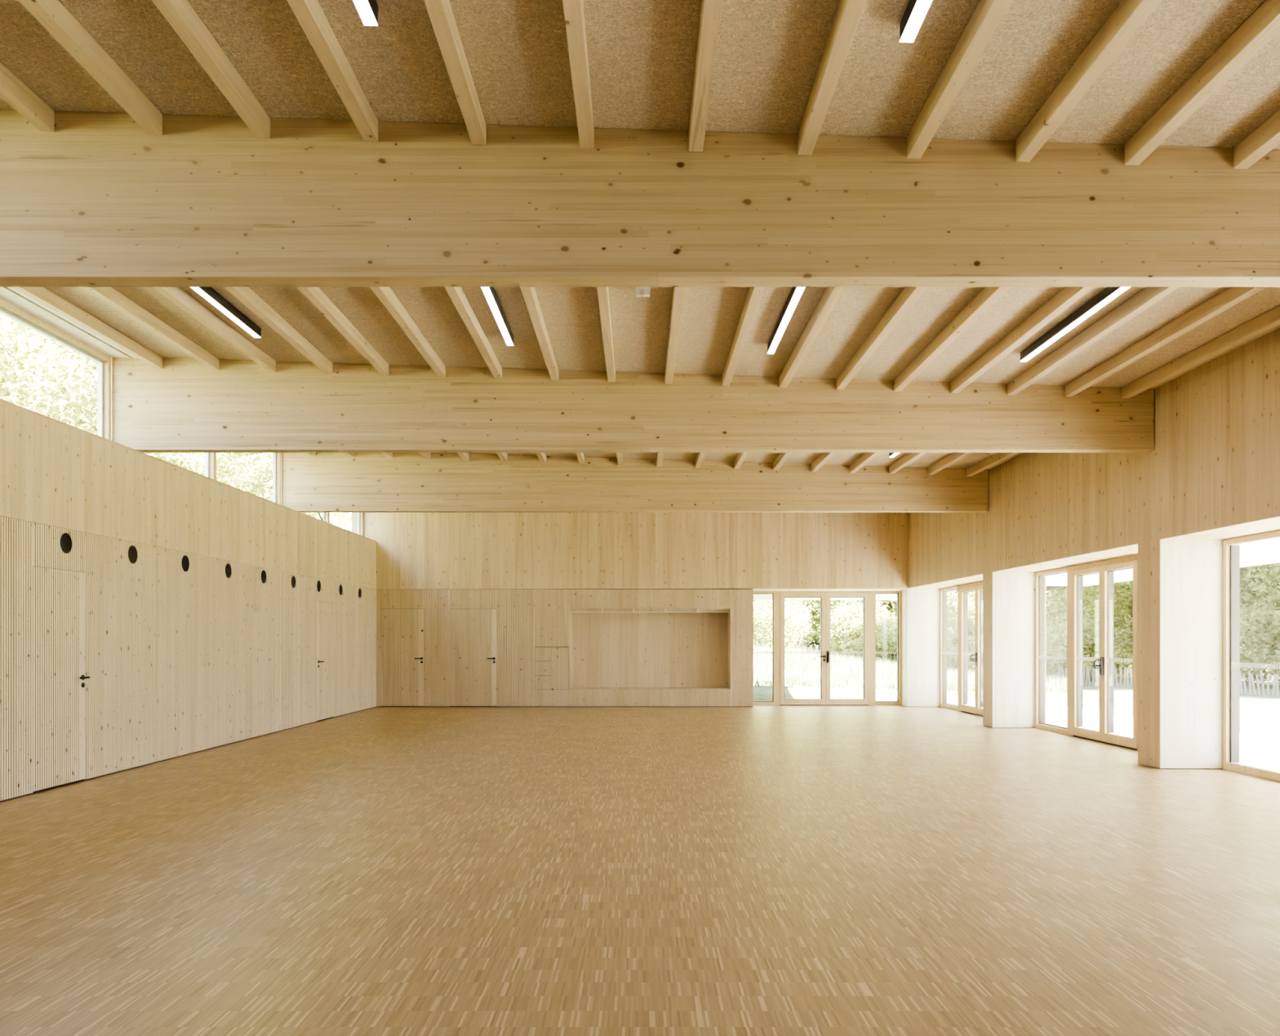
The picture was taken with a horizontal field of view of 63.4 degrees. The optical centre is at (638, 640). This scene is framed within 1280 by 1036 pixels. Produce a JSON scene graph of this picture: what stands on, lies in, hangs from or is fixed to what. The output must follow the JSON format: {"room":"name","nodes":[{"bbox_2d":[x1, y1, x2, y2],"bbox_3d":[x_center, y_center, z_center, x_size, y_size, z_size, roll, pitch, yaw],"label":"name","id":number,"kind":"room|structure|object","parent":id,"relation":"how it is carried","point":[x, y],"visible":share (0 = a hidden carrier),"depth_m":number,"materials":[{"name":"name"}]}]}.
{"room":"community hall","nodes":[
{"label":"community hall","id":0,"kind":"room"},
{"bbox_2d":[0,400,376,801],"bbox_3d":[-5.830,-0.340,10.430,0.499,3.510,23.260,0,0,0],"label":"wall","id":1,"kind":"structure","parent":0,"point":[54,473],"depth_m":11.85,"materials":[{"name":"brown wood"}]},
{"bbox_2d":[32,566,89,791],"bbox_3d":[-5.557,0.354,10.005,0.086,2.078,0.900,0,0,0],"label":"door","id":2,"kind":"structure","parent":1,"relation":"in","point":[59,596],"depth_m":9.96,"materials":[{"name":"brown wood"}]},
{"bbox_2d":[0,515,376,800],"bbox_3d":[-5.591,0.157,10.419,0.022,2.493,23.239,0,0,0],"label":"panelling","id":3,"kind":"object","parent":1,"relation":"attached to","point":[179,662],"visible":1,"depth_m":12.39,"materials":[{"name":"brown wood"}]},
{"bbox_2d":[60,533,71,553],"bbox_3d":[-5.575,-0.948,10.100,0.007,0.200,0.200,0,0,0],"label":"grille","id":4,"kind":"object","parent":3,"relation":"attached to","point":[65,540],"visible":1,"depth_m":10.10,"materials":[{"name":"black metal"}]},
{"bbox_2d":[0,398,376,542],"bbox_3d":[-5.853,-2.105,10.420,0.554,0.020,23.240,0,0,0],"label":"ledge","id":5,"kind":"object","parent":1,"relation":"on","point":[2,400],"visible":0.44,"depth_m":11.82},
{"bbox_2d":[0,297,111,439],"bbox_3d":[-5.905,-2.628,8.854,0.110,1.025,5.295,0,0,0],"label":"window","id":6,"kind":"structure","parent":5,"relation":"on","point":[104,361],"depth_m":11.07,"materials":[{"name":"beige wood"}]},
{"bbox_2d":[111,361,280,504],"bbox_3d":[-5.905,-2.628,14.316,0.110,1.025,5.279,0,0,0],"label":"window","id":7,"kind":"structure","parent":5,"relation":"on","point":[210,457],"depth_m":16.87,"materials":[{"name":"beige wood"}]},
{"bbox_2d":[280,452,363,536],"bbox_3d":[-5.905,-2.628,19.576,0.110,1.025,4.889,0,0,0],"label":"window","id":8,"kind":"structure","parent":5,"relation":"on","point":[326,516],"depth_m":21.93,"materials":[{"name":"beige wood"}]},
{"bbox_2d":[316,600,334,720],"bbox_3d":[-5.557,0.354,18.500,0.086,2.078,1.040,0,0,0],"label":"door","id":9,"kind":"structure","parent":1,"relation":"in","point":[325,611],"depth_m":18.46,"materials":[{"name":"brown wood"}]},
{"bbox_2d":[351,512,908,706],"bbox_3d":[0.265,-0.922,22.445,12.730,4.675,0.810,0,0,0],"label":"wall","id":10,"kind":"structure","parent":0,"point":[755,551],"depth_m":22.04,"materials":[{"name":"brown wood"}]},
{"bbox_2d":[381,608,424,706],"bbox_3d":[-5.017,0.362,22.017,0.918,2.070,0.086,0,0,0],"label":"door","id":11,"kind":"structure","parent":10,"relation":"in","point":[402,630],"depth_m":22.04,"materials":[{"name":"brown wood"}]},
{"bbox_2d":[448,608,497,706],"bbox_3d":[-3.524,0.362,22.017,1.007,2.070,0.086,0,0,0],"label":"door","id":12,"kind":"structure","parent":10,"relation":"in","point":[473,633],"depth_m":22.04,"materials":[{"name":"brown wood"}]},
{"bbox_2d":[534,661,551,675],"bbox_3d":[-2.036,0.592,22.050,0.336,0.299,0.020,0,0,0],"label":"hatch","id":13,"kind":"object","parent":10,"relation":"attached to","point":[541,668],"visible":1,"depth_m":22.04,"materials":[{"name":"brown wood"}]},
{"bbox_2d":[534,647,551,661],"bbox_3d":[-2.036,0.289,22.050,0.336,0.292,0.020,0,0,0],"label":"hatch","id":14,"kind":"object","parent":10,"relation":"attached to","point":[541,654],"visible":1,"depth_m":22.04,"materials":[{"name":"brown wood"}]},
{"bbox_2d":[534,675,551,688],"bbox_3d":[-2.036,0.891,22.050,0.336,0.286,0.020,0,0,0],"label":"hatch","id":15,"kind":"object","parent":10,"relation":"attached to","point":[540,682],"visible":1,"depth_m":22.04,"materials":[{"name":"brown wood"}]},
{"bbox_2d":[551,647,568,688],"bbox_3d":[-1.677,0.589,22.050,0.374,0.891,0.020,0,0,0],"label":"hatch","id":16,"kind":"object","parent":10,"relation":"attached to","point":[559,655],"visible":1,"depth_m":22.04,"materials":[{"name":"brown wood"}]},
{"bbox_2d":[376,589,753,706],"bbox_3d":[-1.571,0.157,22.051,8.013,2.493,0.022,0,0,0],"label":"panelling","id":17,"kind":"object","parent":10,"relation":"attached to","point":[527,619],"visible":1,"depth_m":22.04,"materials":[{"name":"brown wood"}]},
{"bbox_2d":[569,607,731,689],"bbox_3d":[0.248,0.173,22.373,3.435,1.747,0.674,0,0,0],"label":"niche","id":18,"kind":"object","parent":10,"relation":"attached to","point":[609,651],"visible":0.96,"depth_m":22.69,"materials":[{"name":"brown wood"}]},
{"bbox_2d":[570,608,729,613],"bbox_3d":[0.248,-0.637,22.142,3.393,0.084,0.115,0,0,0],"label":"rail","id":19,"kind":"object","parent":18,"relation":"attached to","point":[602,610],"visible":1,"depth_m":22.14,"materials":[{"name":"brown wood"}]},
{"bbox_2d":[753,590,901,705],"bbox_3d":[4.082,0.163,22.665,3.293,2.505,0.130,0,0,0],"label":"door frame","id":20,"kind":"structure","parent":10,"relation":"in","point":[775,652],"depth_m":22.60,"materials":[{"name":"beige wood"}]},
{"bbox_2d":[780,593,826,704],"bbox_3d":[3.582,0.183,22.616,0.994,2.428,0.188,0,0,0],"label":"door","id":21,"kind":"structure","parent":20,"relation":"attached to","point":[822,700],"depth_m":22.59,"materials":[{"name":"beige wood"}]},
{"bbox_2d":[826,593,868,704],"bbox_3d":[4.548,0.183,22.583,0.931,2.428,0.255,0,0,0],"label":"door","id":22,"kind":"structure","parent":20,"relation":"attached to","point":[864,700],"depth_m":22.59,"materials":[{"name":"beige wood"}]},
{"bbox_2d":[0,705,1279,1035],"bbox_3d":[0.230,1.515,10.760,12.620,0.200,23.920,0,0,0],"label":"floor","id":23,"kind":"structure","parent":0,"point":[757,870],"depth_m":5.97,"materials":[{"name":"wood"}]},
{"bbox_2d":[901,588,940,706],"bbox_3d":[6.135,0.149,22.500,0.810,2.519,0.800,0,0,0],"label":"pier","id":24,"kind":"object","parent":23,"relation":"on","point":[920,607],"visible":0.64,"depth_m":22.10,"materials":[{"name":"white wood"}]},
{"bbox_2d":[982,572,1045,727],"bbox_3d":[6.165,0.148,17.030,0.870,2.517,0.466,0,0,0],"label":"wall pier","id":25,"kind":"object","parent":23,"relation":"on","point":[1008,597],"visible":0.88,"depth_m":16.80,"materials":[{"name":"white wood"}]},
{"bbox_2d":[1137,539,1239,768],"bbox_3d":[6.165,0.148,11.650,0.870,2.517,0.506,0,0,0],"label":"wall pier","id":26,"kind":"object","parent":23,"relation":"on","point":[1180,581],"visible":0.93,"depth_m":11.40,"materials":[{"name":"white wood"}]},
{"bbox_2d":[0,0,1279,469],"bbox_3d":[0.260,-3.144,10.825,12.820,0.751,24.050,0,0,0],"label":"ceiling","id":27,"kind":"structure","parent":0,"point":[642,54],"depth_m":5.70,"materials":[{"name":"brown wood"}]},
{"bbox_2d":[0,62,54,131],"bbox_3d":[-3.438,-3.020,2.414,0.082,0.123,7.228,0,0,0],"label":"rafter","id":28,"kind":"object","parent":27,"relation":"attached to","point":[15,92],"visible":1,"depth_m":5.77,"materials":[{"name":"brown wood"}]},
{"bbox_2d":[0,286,137,358],"bbox_3d":[-5.610,-3.142,8.854,0.480,0.034,5.295,0,0,0],"label":"board","id":29,"kind":"object","parent":27,"relation":"attached to","point":[8,294],"visible":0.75,"depth_m":10.22,"materials":[{"name":"wood"}]},
{"bbox_2d":[11,286,162,368],"bbox_3d":[-5.320,-3.079,8.852,0.082,0.123,5.291,0,0,0],"label":"rafter","id":30,"kind":"object","parent":27,"relation":"attached to","point":[42,295],"visible":0.88,"depth_m":9.99,"materials":[{"name":"brown wood"}]},
{"bbox_2d":[18,0,162,134],"bbox_3d":[-2.810,-3.001,2.414,0.082,0.123,7.228,0,0,0],"label":"rafter","id":31,"kind":"object","parent":27,"relation":"attached to","point":[52,15],"visible":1,"depth_m":5.32,"materials":[{"name":"brown wood"}]},
{"bbox_2d":[80,286,219,369],"bbox_3d":[-4.692,-3.059,8.852,0.082,0.123,5.291,0,0,0],"label":"rafter","id":32,"kind":"object","parent":27,"relation":"attached to","point":[108,295],"visible":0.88,"depth_m":9.96,"materials":[{"name":"brown wood"}]},
{"bbox_2d":[151,0,270,137],"bbox_3d":[-2.183,-2.981,2.414,0.082,0.123,7.228,0,0,0],"label":"rafter","id":33,"kind":"object","parent":27,"relation":"attached to","point":[180,15],"visible":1,"depth_m":5.29,"materials":[{"name":"brown wood"}]},
{"bbox_2d":[151,286,275,372],"bbox_3d":[-4.065,-3.040,8.852,0.082,0.123,5.291,0,0,0],"label":"rafter","id":34,"kind":"object","parent":27,"relation":"attached to","point":[176,295],"visible":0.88,"depth_m":9.91,"materials":[{"name":"brown wood"}]},
{"bbox_2d":[190,286,261,337],"bbox_3d":[-3.776,-3.048,8.855,0.065,0.093,2.850,2,0,0],"label":"strip light","id":35,"kind":"object","parent":27,"relation":"attached to","point":[208,293],"visible":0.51,"depth_m":9.50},
{"bbox_2d":[223,286,332,373],"bbox_3d":[-3.438,-3.020,8.852,0.082,0.123,5.291,0,0,0],"label":"rafter","id":36,"kind":"object","parent":27,"relation":"attached to","point":[245,295],"visible":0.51,"depth_m":9.87,"materials":[{"name":"brown wood"}]},
{"bbox_2d":[286,0,377,141],"bbox_3d":[-1.555,-2.961,2.414,0.082,0.123,7.228,0,0,0],"label":"rafter","id":37,"kind":"object","parent":27,"relation":"attached to","point":[309,14],"visible":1,"depth_m":5.26,"materials":[{"name":"brown wood"}]},
{"bbox_2d":[296,286,388,375],"bbox_3d":[-2.810,-3.001,8.852,0.082,0.123,5.291,0,0,0],"label":"rafter","id":38,"kind":"object","parent":27,"relation":"attached to","point":[314,295],"visible":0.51,"depth_m":9.82,"materials":[{"name":"brown wood"}]},
{"bbox_2d":[352,0,377,26],"bbox_3d":[-1.272,-2.969,3.505,0.065,0.093,2.850,2,0,0],"label":"strip light","id":39,"kind":"object","parent":27,"relation":"attached to","point":[367,10],"visible":1,"depth_m":4.84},
{"bbox_2d":[369,286,445,377],"bbox_3d":[-2.183,-2.981,8.852,0.082,0.123,5.291,0,0,0],"label":"rafter","id":40,"kind":"object","parent":27,"relation":"attached to","point":[385,295],"visible":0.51,"depth_m":9.76,"materials":[{"name":"brown wood"}]},
{"bbox_2d":[423,0,486,145],"bbox_3d":[-0.927,-2.942,2.414,0.082,0.123,7.228,0,0,0],"label":"rafter","id":41,"kind":"object","parent":27,"relation":"attached to","point":[440,12],"visible":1,"depth_m":5.24,"materials":[{"name":"brown wood"}]},
{"bbox_2d":[444,286,502,378],"bbox_3d":[-1.555,-2.961,8.852,0.082,0.123,5.291,0,0,0],"label":"rafter","id":42,"kind":"object","parent":27,"relation":"attached to","point":[456,294],"visible":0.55,"depth_m":9.71,"materials":[{"name":"brown wood"}]},
{"bbox_2d":[480,286,513,346],"bbox_3d":[-1.272,-2.969,8.855,0.065,0.093,2.850,2,0,0],"label":"strip light","id":43,"kind":"object","parent":27,"relation":"attached to","point":[491,295],"visible":0.56,"depth_m":9.33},
{"bbox_2d":[520,286,558,380],"bbox_3d":[-0.927,-2.942,8.852,0.082,0.123,5.291,0,0,0],"label":"rafter","id":44,"kind":"object","parent":27,"relation":"attached to","point":[529,294],"visible":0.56,"depth_m":9.63,"materials":[{"name":"brown wood"}]},
{"bbox_2d":[562,0,594,148],"bbox_3d":[-0.300,-2.922,2.414,0.082,0.123,7.228,0,0,0],"label":"rafter","id":45,"kind":"object","parent":27,"relation":"attached to","point":[574,14],"visible":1,"depth_m":5.21,"materials":[{"name":"brown wood"}]},
{"bbox_2d":[596,286,615,382],"bbox_3d":[-0.300,-2.922,8.852,0.082,0.123,5.291,0,0,0],"label":"rafter","id":46,"kind":"object","parent":27,"relation":"attached to","point":[602,291],"visible":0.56,"depth_m":9.61,"materials":[{"name":"brown wood"}]},
{"bbox_2d":[111,356,1154,452],"bbox_3d":[-0.064,-2.638,11.589,11.564,1.044,0.175,0,0,0],"label":"beam","id":47,"kind":"structure","parent":27,"relation":"attached to","point":[184,405],"depth_m":11.50,"materials":[{"name":"brown wood"}]},
{"bbox_2d":[281,452,988,512],"bbox_3d":[-0.064,-2.638,17.044,11.564,1.044,0.175,0,0,0],"label":"beam","id":48,"kind":"structure","parent":27,"relation":"attached to","point":[325,482],"depth_m":16.95,"materials":[{"name":"brown wood"}]},
{"bbox_2d":[0,109,1279,286],"bbox_3d":[-0.064,-2.638,6.120,11.564,1.044,0.175,0,0,0],"label":"beam","id":49,"kind":"structure","parent":27,"relation":"attached to","point":[97,199],"depth_m":6.03,"materials":[{"name":"brown wood"}]},
{"bbox_2d":[665,286,684,384],"bbox_3d":[0.332,-2.902,8.852,0.082,0.123,5.291,0,0,0],"label":"rafter","id":50,"kind":"object","parent":27,"relation":"attached to","point":[678,291],"visible":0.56,"depth_m":9.54,"materials":[{"name":"brown wood"}]},
{"bbox_2d":[688,0,722,151],"bbox_3d":[0.332,-2.902,2.414,0.082,0.123,7.228,0,0,0],"label":"rafter","id":51,"kind":"object","parent":27,"relation":"attached to","point":[710,11],"visible":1,"depth_m":5.17,"materials":[{"name":"brown wood"}]},
{"bbox_2d":[722,286,764,386],"bbox_3d":[0.965,-2.882,8.852,0.082,0.123,5.291,0,0,0],"label":"rafter","id":52,"kind":"object","parent":27,"relation":"attached to","point":[754,294],"visible":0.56,"depth_m":9.54,"materials":[{"name":"brown wood"}]},
{"bbox_2d":[767,286,805,354],"bbox_3d":[1.308,-2.889,8.855,0.067,0.095,2.850,0,0,0],"label":"strip light","id":53,"kind":"object","parent":27,"relation":"attached to","point":[796,292],"visible":0.56,"depth_m":9.18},
{"bbox_2d":[778,286,845,387],"bbox_3d":[1.598,-2.862,8.852,0.082,0.123,5.291,0,0,0],"label":"rafter","id":54,"kind":"object","parent":27,"relation":"attached to","point":[830,296],"visible":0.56,"depth_m":9.50,"materials":[{"name":"brown wood"}]},
{"bbox_2d":[811,452,835,471],"bbox_3d":[2.864,-2.823,14.315,0.082,0.123,5.275,0,0,0],"label":"rafter","id":55,"kind":"object","parent":27,"relation":"attached to","point":[824,457],"visible":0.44,"depth_m":16.15,"materials":[{"name":"brown wood"}]},
{"bbox_2d":[797,0,866,155],"bbox_3d":[0.965,-2.882,2.414,0.082,0.123,7.228,0,0,0],"label":"rafter","id":56,"kind":"object","parent":27,"relation":"attached to","point":[848,14],"visible":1,"depth_m":5.17,"materials":[{"name":"brown wood"}]},
{"bbox_2d":[849,452,880,472],"bbox_3d":[3.497,-2.803,14.315,0.082,0.123,5.275,0,0,0],"label":"rafter","id":57,"kind":"object","parent":27,"relation":"attached to","point":[866,457],"visible":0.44,"depth_m":16.08,"materials":[{"name":"brown wood"}]},
{"bbox_2d":[835,286,927,389],"bbox_3d":[2.231,-2.843,8.852,0.082,0.123,5.291,0,0,0],"label":"rafter","id":58,"kind":"object","parent":27,"relation":"attached to","point":[908,295],"visible":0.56,"depth_m":9.47,"materials":[{"name":"brown wood"}]},
{"bbox_2d":[888,452,926,474],"bbox_3d":[4.130,-2.783,14.315,0.082,0.123,5.275,0,0,0],"label":"rafter","id":59,"kind":"object","parent":27,"relation":"attached to","point":[908,458],"visible":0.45,"depth_m":16.02,"materials":[{"name":"brown wood"}]},
{"bbox_2d":[899,0,932,42],"bbox_3d":[1.273,-2.890,3.505,0.067,0.095,2.850,0,0,0],"label":"strip light","id":60,"kind":"object","parent":27,"relation":"attached to","point":[916,11],"visible":1,"depth_m":4.77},
{"bbox_2d":[927,452,972,475],"bbox_3d":[4.763,-2.763,14.315,0.082,0.123,5.275,0,0,0],"label":"rafter","id":61,"kind":"object","parent":27,"relation":"attached to","point":[953,457],"visible":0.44,"depth_m":15.95,"materials":[{"name":"brown wood"}]},
{"bbox_2d":[893,286,1010,391],"bbox_3d":[2.864,-2.823,8.852,0.082,0.123,5.291,0,0,0],"label":"rafter","id":62,"kind":"object","parent":27,"relation":"attached to","point":[988,295],"visible":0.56,"depth_m":9.43,"materials":[{"name":"brown wood"}]},
{"bbox_2d":[906,0,1013,158],"bbox_3d":[1.598,-2.862,2.414,0.082,0.123,7.228,0,0,0],"label":"rafter","id":63,"kind":"object","parent":27,"relation":"attached to","point":[986,17],"visible":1,"depth_m":5.16,"materials":[{"name":"brown wood"}]},
{"bbox_2d":[966,452,1019,476],"bbox_3d":[5.396,-2.744,14.315,0.082,0.123,5.275,0,0,0],"label":"rafter","id":64,"kind":"object","parent":27,"relation":"attached to","point":[998,457],"visible":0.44,"depth_m":15.89,"materials":[{"name":"brown wood"}]},
{"bbox_2d":[950,286,1094,393],"bbox_3d":[3.497,-2.803,8.852,0.082,0.123,5.291,0,0,0],"label":"rafter","id":65,"kind":"object","parent":27,"relation":"attached to","point":[1066,297],"visible":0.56,"depth_m":9.40,"materials":[{"name":"brown wood"}]},
{"bbox_2d":[1019,286,1130,361],"bbox_3d":[3.813,-2.810,8.855,0.067,0.095,2.850,0,0,0],"label":"strip light","id":66,"kind":"object","parent":27,"relation":"attached to","point":[1108,294],"visible":0.56,"depth_m":9.05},
{"bbox_2d":[1015,0,1161,161],"bbox_3d":[2.231,-2.843,2.414,0.082,0.123,7.228,0,0,0],"label":"rafter","id":67,"kind":"object","parent":27,"relation":"attached to","point":[1128,16],"visible":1,"depth_m":5.13,"materials":[{"name":"brown wood"}]},
{"bbox_2d":[1007,286,1180,395],"bbox_3d":[4.130,-2.783,8.852,0.082,0.123,5.291,0,0,0],"label":"rafter","id":68,"kind":"object","parent":27,"relation":"attached to","point":[1148,296],"visible":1,"depth_m":9.37,"materials":[{"name":"brown wood"}]},
{"bbox_2d":[1064,286,1266,396],"bbox_3d":[4.763,-2.763,8.852,0.082,0.123,5.291,0,0,0],"label":"rafter","id":69,"kind":"object","parent":27,"relation":"attached to","point":[1231,296],"visible":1,"depth_m":9.31,"materials":[{"name":"brown wood"}]},
{"bbox_2d":[1121,305,1279,398],"bbox_3d":[5.396,-2.744,8.852,0.082,0.123,5.291,0,0,0],"label":"rafter","id":70,"kind":"object","parent":27,"relation":"attached to","point":[1269,319],"visible":1,"depth_m":9.80,"materials":[{"name":"brown wood"}]},
{"bbox_2d":[1124,0,1279,165],"bbox_3d":[2.864,-2.823,2.414,0.082,0.123,7.228,0,0,0],"label":"rafter","id":71,"kind":"object","parent":27,"relation":"attached to","point":[1264,24],"visible":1,"depth_m":5.17,"materials":[{"name":"brown wood"}]},
{"bbox_2d":[1233,109,1279,168],"bbox_3d":[3.497,-2.803,2.414,0.082,0.123,7.228,0,0,0],"label":"rafter","id":72,"kind":"object","parent":27,"relation":"attached to","point":[1266,137],"visible":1,"depth_m":5.80,"materials":[{"name":"brown wood"}]},
{"bbox_2d":[908,327,1279,588],"bbox_3d":[6.175,-1.979,10.420,0.890,1.738,23.240,0,0,0],"label":"wall","id":73,"kind":"structure","parent":0,"point":[1212,470],"depth_m":11.81,"materials":[{"name":"brown wood"}]},
{"bbox_2d":[939,582,982,715],"bbox_3d":[6.485,0.158,19.681,0.130,2.515,4.833,0,0,0],"label":"window","id":74,"kind":"structure","parent":73,"relation":"in","point":[943,593],"depth_m":22.03,"materials":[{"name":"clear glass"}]},
{"bbox_2d":[960,586,976,714],"bbox_3d":[6.436,0.178,20.177,0.188,2.438,0.986,0,0,0],"label":"door","id":75,"kind":"structure","parent":74,"relation":"attached to","point":[964,592],"depth_m":20.57,"materials":[{"name":"beige wood"}]},
{"bbox_2d":[969,584,982,715],"bbox_3d":[6.403,0.178,19.186,0.255,2.438,0.986,0,0,0],"label":"door","id":76,"kind":"structure","parent":74,"relation":"attached to","point":[978,660],"depth_m":19.59,"materials":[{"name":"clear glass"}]},
{"bbox_2d":[753,537,1279,599],"bbox_3d":[4.168,-1.265,11.300,11.465,0.440,31.000,0,0,0],"label":"canopy","id":77,"kind":"object","parent":73,"relation":"attached to","point":[1268,551],"visible":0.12,"depth_m":18.19,"materials":[{"name":"white"}]},
{"bbox_2d":[1035,555,1137,750],"bbox_3d":[6.485,0.158,14.350,0.130,2.515,4.890,0,0,0],"label":"door frame","id":78,"kind":"structure","parent":73,"relation":"in","point":[1040,656],"depth_m":16.50,"materials":[{"name":"beige wood"}]},
{"bbox_2d":[1071,565,1102,741],"bbox_3d":[6.436,0.178,14.845,0.188,2.438,0.986,0,0,0],"label":"door","id":79,"kind":"structure","parent":78,"relation":"attached to","point":[1077,658],"depth_m":15.24,"materials":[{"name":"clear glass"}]},
{"bbox_2d":[1093,560,1137,748],"bbox_3d":[6.403,0.178,13.855,0.255,2.438,0.986,0,0,0],"label":"door","id":80,"kind":"structure","parent":78,"relation":"attached to","point":[1107,661],"depth_m":14.25,"materials":[{"name":"beige wood"}]},
{"bbox_2d":[1222,530,1279,782],"bbox_3d":[6.490,0.158,8.930,0.140,2.515,4.930,0,0,0],"label":"window","id":81,"kind":"structure","parent":73,"relation":"in","point":[1232,664],"depth_m":11.32,"materials":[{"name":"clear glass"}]},
{"label":"outside","id":82,"kind":"structure","parent":0,"visible":0},
{"bbox_2d":[753,646,1279,738],"bbox_3d":[5.000,-2.900,45.000,150.000,9.130,150.000,0,0,0],"label":"ground","id":83,"kind":"structure","parent":82,"point":[1260,714],"depth_m":25.32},
{"bbox_2d":[0,314,40,348],"bbox_3d":[-14.149,-4.719,16.124,10.125,12.088,9.624,0,0,36],"label":"deciduous tree","id":84,"kind":"object","parent":83,"relation":"on","point":[4,326],"visible":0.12,"depth_m":17.10,"materials":[{"name":"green plant"}]},
{"bbox_2d":[0,313,222,474],"bbox_3d":[-13.721,-4.732,23.241,9.817,12.329,10.328,0,0,8],"label":"deciduous tree","id":85,"kind":"object","parent":83,"relation":"on","point":[22,366],"visible":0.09,"depth_m":21.12,"materials":[{"name":"green plant"}]},
{"bbox_2d":[8,320,223,481],"bbox_3d":[-17.300,-5.917,30.279,10.587,13.296,11.138,0,0,8],"label":"deciduous tree","id":86,"kind":"object","parent":83,"relation":"on","point":[94,393],"visible":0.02,"depth_m":27.96,"materials":[{"name":"green plant"}]},
{"bbox_2d":[87,384,351,530],"bbox_3d":[-16.539,-6.440,41.389,10.632,12.692,10.106,0,0,-41],"label":"deciduous tree","id":87,"kind":"object","parent":83,"relation":"on","point":[268,464],"visible":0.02,"depth_m":39.60,"materials":[{"name":"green plant"}]},
{"bbox_2d":[153,452,338,526],"bbox_3d":[-13.391,-4.675,32.683,8.662,10.879,9.113,0,0,36],"label":"deciduous tree","id":88,"kind":"object","parent":83,"relation":"on","point":[266,489],"visible":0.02,"depth_m":32.09,"materials":[{"name":"green plant"}]},
{"bbox_2d":[753,600,817,653],"bbox_3d":[5.299,-0.639,40.510,3.651,2.663,3.432,0,0,-32],"label":"shrub","id":89,"kind":"object","parent":83,"relation":"on","point":[762,615],"visible":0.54,"depth_m":39.68,"materials":[{"name":"green plant"}]},
{"bbox_2d":[753,600,831,648],"bbox_3d":[6.737,-1.733,46.622,6.292,4.882,6.694,0,0,23],"label":"shrub","id":90,"kind":"object","parent":83,"relation":"on","point":[810,602],"visible":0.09,"depth_m":44.54,"materials":[{"name":"green plant"}]},
{"bbox_2d":[805,600,897,662],"bbox_3d":[10.364,-0.973,44.919,6.694,4.882,6.292,0,0,1],"label":"shrub","id":91,"kind":"object","parent":83,"relation":"on","point":[833,603],"visible":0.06,"depth_m":43.58,"materials":[{"name":"green plant"}]},
{"bbox_2d":[817,600,897,662],"bbox_3d":[8.734,-0.249,39.914,3.718,2.885,3.955,0,0,12],"label":"shrub","id":92,"kind":"object","parent":83,"relation":"on","point":[887,641],"visible":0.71,"depth_m":39.55,"materials":[{"name":"green plant"}]},
{"bbox_2d":[753,637,1066,693],"bbox_3d":[10.415,0.561,35.753,15.865,1.908,16.722,0,0,0],"label":"meadow grass","id":93,"kind":"structure","parent":83,"relation":"on","point":[799,665],"depth_m":30.53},
{"bbox_2d":[890,591,974,671],"bbox_3d":[13.095,-0.342,42.129,6.085,4.438,5.720,0,0,25],"label":"shrub","id":94,"kind":"object","parent":83,"relation":"on","point":[953,597],"visible":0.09,"depth_m":41.18,"materials":[{"name":"green plant"}]},
{"bbox_2d":[893,609,974,669],"bbox_3d":[11.502,0.164,39.521,3.651,2.663,3.432,0,0,-13],"label":"shrub","id":95,"kind":"object","parent":83,"relation":"on","point":[952,634],"visible":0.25,"depth_m":38.88,"materials":[{"name":"green plant"}]},
{"bbox_2d":[1045,611,1128,680],"bbox_3d":[15.240,0.315,36.595,3.546,2.751,3.773,0,0,-3],"label":"shrub","id":96,"kind":"object","parent":83,"relation":"on","point":[1056,638],"visible":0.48,"depth_m":35.81,"materials":[{"name":"green plant"}]},
{"bbox_2d":[1045,586,1133,677],"bbox_3d":[18.346,-0.702,40.194,6.864,5.325,7.302,0,0,-12],"label":"shrub","id":97,"kind":"object","parent":83,"relation":"on","point":[1060,602],"visible":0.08,"depth_m":39.97,"materials":[{"name":"green plant"}]},
{"bbox_2d":[946,700,1279,771],"bbox_3d":[4.367,1.546,9.900,9.865,0.238,34.200,0,0,0],"label":"terrace","id":98,"kind":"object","parent":83,"relation":"on","point":[1257,751],"visible":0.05,"depth_m":15.51,"materials":[{"name":"concrete"}]},
{"bbox_2d":[1057,666,1279,695],"bbox_3d":[16.081,1.138,29.232,0.024,0.702,9.911,0,0,-31],"label":"fence","id":99,"kind":"object","parent":83,"relation":"on","point":[1126,670],"visible":0.33,"depth_m":28.47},
{"bbox_2d":[1062,562,1279,685],"bbox_3d":[19.700,-3.729,36.292,9.619,11.483,9.143,0,0,-1],"label":"deciduous tree","id":100,"kind":"object","parent":83,"relation":"on","point":[1123,591],"visible":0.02,"depth_m":36.33,"materials":[{"name":"green plant"}]},
{"bbox_2d":[1128,617,1270,678],"bbox_3d":[17.822,0.287,33.275,3.955,2.885,3.718,0,0,18],"label":"shrub","id":101,"kind":"object","parent":83,"relation":"on","point":[1246,659],"visible":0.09,"depth_m":32.06,"materials":[{"name":"green plant"}]},
{"bbox_2d":[1240,586,1279,686],"bbox_3d":[20.628,0.056,33.037,4.868,3.550,4.576,0,0,-42],"label":"shrub","id":102,"kind":"object","parent":83,"relation":"on","point":[1246,613],"visible":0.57,"depth_m":32.26,"materials":[{"name":"green plant"}]},
{"bbox_2d":[1240,562,1279,662],"bbox_3d":[22.437,-2.808,34.028,9.569,9.807,8.411,0,0,-2],"label":"deciduous tree","id":103,"kind":"object","parent":83,"relation":"on","point":[1255,588],"visible":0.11,"depth_m":32.41,"materials":[{"name":"green plant"}]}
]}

